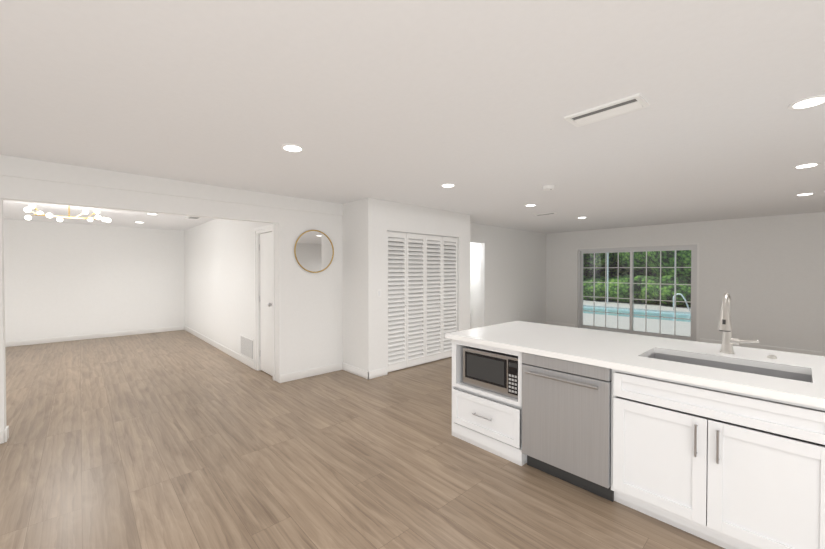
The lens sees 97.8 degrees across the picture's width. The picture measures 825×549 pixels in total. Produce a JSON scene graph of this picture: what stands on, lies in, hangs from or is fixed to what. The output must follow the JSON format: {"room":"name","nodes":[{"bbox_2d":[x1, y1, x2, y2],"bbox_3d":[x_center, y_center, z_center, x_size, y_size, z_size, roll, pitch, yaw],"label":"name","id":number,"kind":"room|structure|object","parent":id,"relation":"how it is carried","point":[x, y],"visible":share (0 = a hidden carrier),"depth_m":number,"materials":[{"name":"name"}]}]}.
{"room":"open-plan kitchen","nodes":[
{"label":"open-plan kitchen","id":0,"kind":"room"},
{"bbox_2d":[4,219,183,341],"bbox_3d":[-7.296,0.160,7.366,4.440,2.440,0.120,-1,1,-43],"label":"wall","id":1,"kind":"structure","parent":0,"point":[65,279],"depth_m":7.66,"materials":[{"name":"paint"}]},
{"bbox_2d":[184,219,275,380],"bbox_3d":[-3.694,0.166,6.899,0.150,2.440,5.700,-1,1,-43],"label":"wall","id":2,"kind":"structure","parent":0,"point":[219,253],"depth_m":6.54,"materials":[{"name":"paint"}]},
{"bbox_2d":[240,334,253,360],"bbox_3d":[-2.568,1.122,5.569,0.018,0.320,0.600,-1,1,-43],"label":"air vent","id":3,"kind":"object","parent":2,"relation":"in","point":[246,346],"visible":0.96,"depth_m":5.53,"materials":[{"name":"metal"}]},
{"bbox_2d":[254,224,274,380],"bbox_3d":[-2.042,0.366,5.071,0.112,2.085,0.720,-1,1,-43],"label":"door frame","id":4,"kind":"structure","parent":2,"relation":"attached to","point":[258,231],"depth_m":5.25,"materials":[{"name":"paint"}]},
{"bbox_2d":[259,232,272,375],"bbox_3d":[-2.065,0.405,5.061,0.100,1.983,0.555,-1,1,-43],"label":"door","id":5,"kind":"structure","parent":2,"relation":"in","point":[265,250],"depth_m":5.09,"materials":[{"name":"paint"}]},
{"bbox_2d":[0,155,545,442],"bbox_3d":[-0.911,0.183,5.498,12.370,2.440,0.138,-1,1,-43],"label":"wall","id":6,"kind":"structure","parent":0,"point":[309,317],"depth_m":4.77,"materials":[{"name":"paint"}]},
{"bbox_2d":[294,230,333,272],"bbox_3d":[-1.356,-0.321,4.993,0.598,0.598,0.020,-1,1,-43],"label":"mirror","id":7,"kind":"object","parent":6,"relation":"attached to","point":[313,251],"visible":0.98,"depth_m":4.99,"materials":[{"name":"gold metal"}]},
{"bbox_2d":[0,330,724,548],"bbox_3d":[-0.260,1.462,4.752,12.450,0.100,13.900,-1,1,-43],"label":"floor","id":8,"kind":"structure","parent":0,"point":[181,439],"depth_m":2.68,"materials":[{"name":"brown wood"}]},
{"bbox_2d":[446,336,824,548],"bbox_3d":[1.750,1.008,2.233,0.894,0.870,3.320,-1,1,-43],"label":"kitchen island","id":9,"kind":"object","parent":8,"relation":"on","point":[722,445],"depth_m":2.03,"materials":[{"name":"wood"}]},
{"bbox_2d":[462,340,549,399],"bbox_3d":[0.800,0.798,3.110,0.474,0.317,0.562,-1,1,-43],"label":"microwave","id":10,"kind":"object","parent":9,"relation":"in","point":[496,373],"depth_m":2.94,"materials":[{"name":"metal"}]},
{"bbox_2d":[521,338,646,501],"bbox_3d":[1.279,1.006,2.691,0.824,0.862,0.600,-1,1,-43],"label":"dishwasher","id":11,"kind":"object","parent":9,"relation":"in","point":[567,404],"depth_m":2.41,"materials":[{"name":"grey metal"}]},
{"bbox_2d":[446,321,824,403],"bbox_3d":[1.873,0.552,2.341,1.180,0.040,3.380,-1,1,-43],"label":"island countertop","id":12,"kind":"structure","parent":9,"relation":"on","point":[616,349],"depth_m":2.60,"materials":[{"name":"white stone"}]},
{"bbox_2d":[642,352,809,387],"bbox_3d":[1.877,0.688,2.206,0.424,0.254,0.789,-1,1,-43],"label":"sink","id":13,"kind":"object","parent":12,"relation":"in","point":[703,363],"depth_m":2.18,"materials":[{"name":"grey metal"}]},
{"bbox_2d":[718,292,757,355],"bbox_3d":[2.120,0.325,2.350,0.197,0.412,0.184,-1,1,-43],"label":"faucet","id":14,"kind":"object","parent":12,"relation":"on","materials":[{"name":"silver metal"}]},
{"bbox_2d":[342,198,469,370],"bbox_3d":[-0.010,0.179,5.820,2.190,2.440,0.650,-1,1,-43],"label":"wall","id":15,"kind":"structure","parent":0,"point":[368,224],"depth_m":5.07,"materials":[{"name":"paint"}]},
{"bbox_2d":[0,321,824,443],"bbox_3d":[-0.208,1.360,4.731,12.100,0.105,13.400,-1,1,-43],"label":"baseboard","id":16,"kind":"structure","parent":15,"relation":"attached to","point":[287,377],"depth_m":6.46,"materials":[{"name":"paint"}]},
{"bbox_2d":[389,231,457,237],"bbox_3d":[0.188,-0.623,5.611,1.566,0.010,0.040,-1,1,-43],"label":"track","id":17,"kind":"object","parent":15,"relation":"attached to","point":[422,234],"visible":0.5,"depth_m":5.55,"materials":[{"name":"silver metal"}]},
{"bbox_2d":[387,231,457,371],"bbox_3d":[0.197,0.385,5.613,1.556,2.003,0.078,-1,1,-43],"label":"closet doors","id":18,"kind":"structure","parent":17,"relation":"hanging from","point":[419,338],"depth_m":5.55,"materials":[{"name":"paint"}]},
{"bbox_2d":[0,0,824,233],"bbox_3d":[-0.260,-1.078,4.721,12.450,0.100,13.900,-1,1,-43],"label":"ceiling","id":19,"kind":"structure","parent":0,"point":[420,102],"depth_m":2.08,"materials":[{"name":"paint"}]},
{"bbox_2d":[24,204,110,222],"bbox_3d":[-4.896,-0.895,5.129,0.899,0.275,0.578,-1,1,-43],"label":"chandelier","id":20,"kind":"object","parent":19,"relation":"hanging from","point":[59,218],"visible":1,"depth_m":5.10,"materials":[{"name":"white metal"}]},
{"bbox_2d":[185,216,202,219],"bbox_3d":[-4.027,-1.043,6.617,0.220,0.016,0.360,-1,1,-43],"label":"ceiling vent","id":21,"kind":"object","parent":19,"relation":"in","point":[190,217],"visible":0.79,"depth_m":6.61,"materials":[{"name":"metal"}]},
{"bbox_2d":[281,144,303,151],"bbox_3d":[-0.951,-1.001,2.855,0.176,0.008,0.176,-1,1,-43],"label":"recessed light","id":22,"kind":"object","parent":19,"relation":"in","point":[291,147],"visible":0.98,"depth_m":2.85,"materials":[{"name":"paint"}]},
{"bbox_2d":[440,183,455,187],"bbox_3d":[0.406,-1.017,4.112,0.176,0.008,0.176,-1,1,-43],"label":"recessed light","id":23,"kind":"object","parent":19,"relation":"in","point":[446,185],"visible":0.92,"depth_m":4.09,"materials":[{"name":"paint"}]},
{"bbox_2d":[535,212,556,215],"bbox_3d":[2.291,-1.038,6.198,0.120,0.016,0.360,-1,1,-43],"label":"ceiling vent","id":24,"kind":"object","parent":19,"relation":"in","point":[545,214],"visible":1,"depth_m":6.19,"materials":[{"name":"metal"}]},
{"bbox_2d":[542,185,554,190],"bbox_3d":[1.576,-1.003,4.173,0.136,0.036,0.136,-1,1,-43],"label":"smoke detector","id":25,"kind":"object","parent":19,"relation":"attached to","point":[547,187],"visible":1,"depth_m":4.12,"materials":[{"name":"paint"}]},
{"bbox_2d":[564,93,649,126],"bbox_3d":[1.175,-0.988,2.193,0.200,0.017,0.420,-1,1,-43],"label":"ceiling vent","id":26,"kind":"object","parent":19,"relation":"in","point":[632,103],"visible":0.96,"depth_m":2.17,"materials":[{"name":"metal"}]},
{"bbox_2d":[795,193,814,195],"bbox_3d":[5.006,-1.022,4.590,0.176,0.008,0.176,-1,1,-43],"label":"recessed light","id":27,"kind":"object","parent":19,"relation":"in","point":[802,194],"visible":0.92,"depth_m":4.58,"materials":[{"name":"paint"}]},
{"bbox_2d":[788,95,824,109],"bbox_3d":[2.292,-0.992,2.076,0.176,0.008,0.176,-1,1,-43],"label":"recessed light","id":28,"kind":"object","parent":19,"relation":"in","point":[812,101],"visible":0.98,"depth_m":2.07,"materials":[{"name":"paint"}]},
{"bbox_2d":[793,163,820,168],"bbox_3d":[3.649,-1.007,3.333,0.176,0.008,0.176,-1,1,-43],"label":"recessed light","id":29,"kind":"object","parent":19,"relation":"in","point":[807,165],"visible":0.98,"depth_m":3.32,"materials":[{"name":"paint"}]},
{"bbox_2d":[470,242,479,326],"bbox_3d":[1.531,0.143,8.725,0.100,2.440,1.280,-1,1,-43],"label":"wall","id":30,"kind":"structure","parent":0,"point":[474,284],"depth_m":8.66,"materials":[{"name":"paint"}]},
{"bbox_2d":[546,212,824,351],"bbox_3d":[6.222,0.167,6.787,0.150,2.440,7.940,-1,1,-43],"label":"wall","id":31,"kind":"structure","parent":0,"point":[767,273],"depth_m":6.69,"materials":[{"name":"paint"}]},
{"bbox_2d":[576,243,698,341],"bbox_3d":[4.952,0.363,8.134,0.128,2.015,2.420,-1,1,-43],"label":"window","id":32,"kind":"structure","parent":31,"relation":"in","point":[694,267],"depth_m":8.00,"materials":[{"name":"silver metal"}]},
{"label":"outside","id":33,"kind":"structure","parent":0,"visible":0},
{"bbox_2d":[583,250,690,336],"bbox_3d":[14.671,-3.213,20.362,30.750,9.868,50.000,-1,1,-43],"label":"window view","id":34,"kind":"object","parent":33,"point":[623,280],"depth_m":14.97,"materials":[{"name":"green plant"}]}
]}

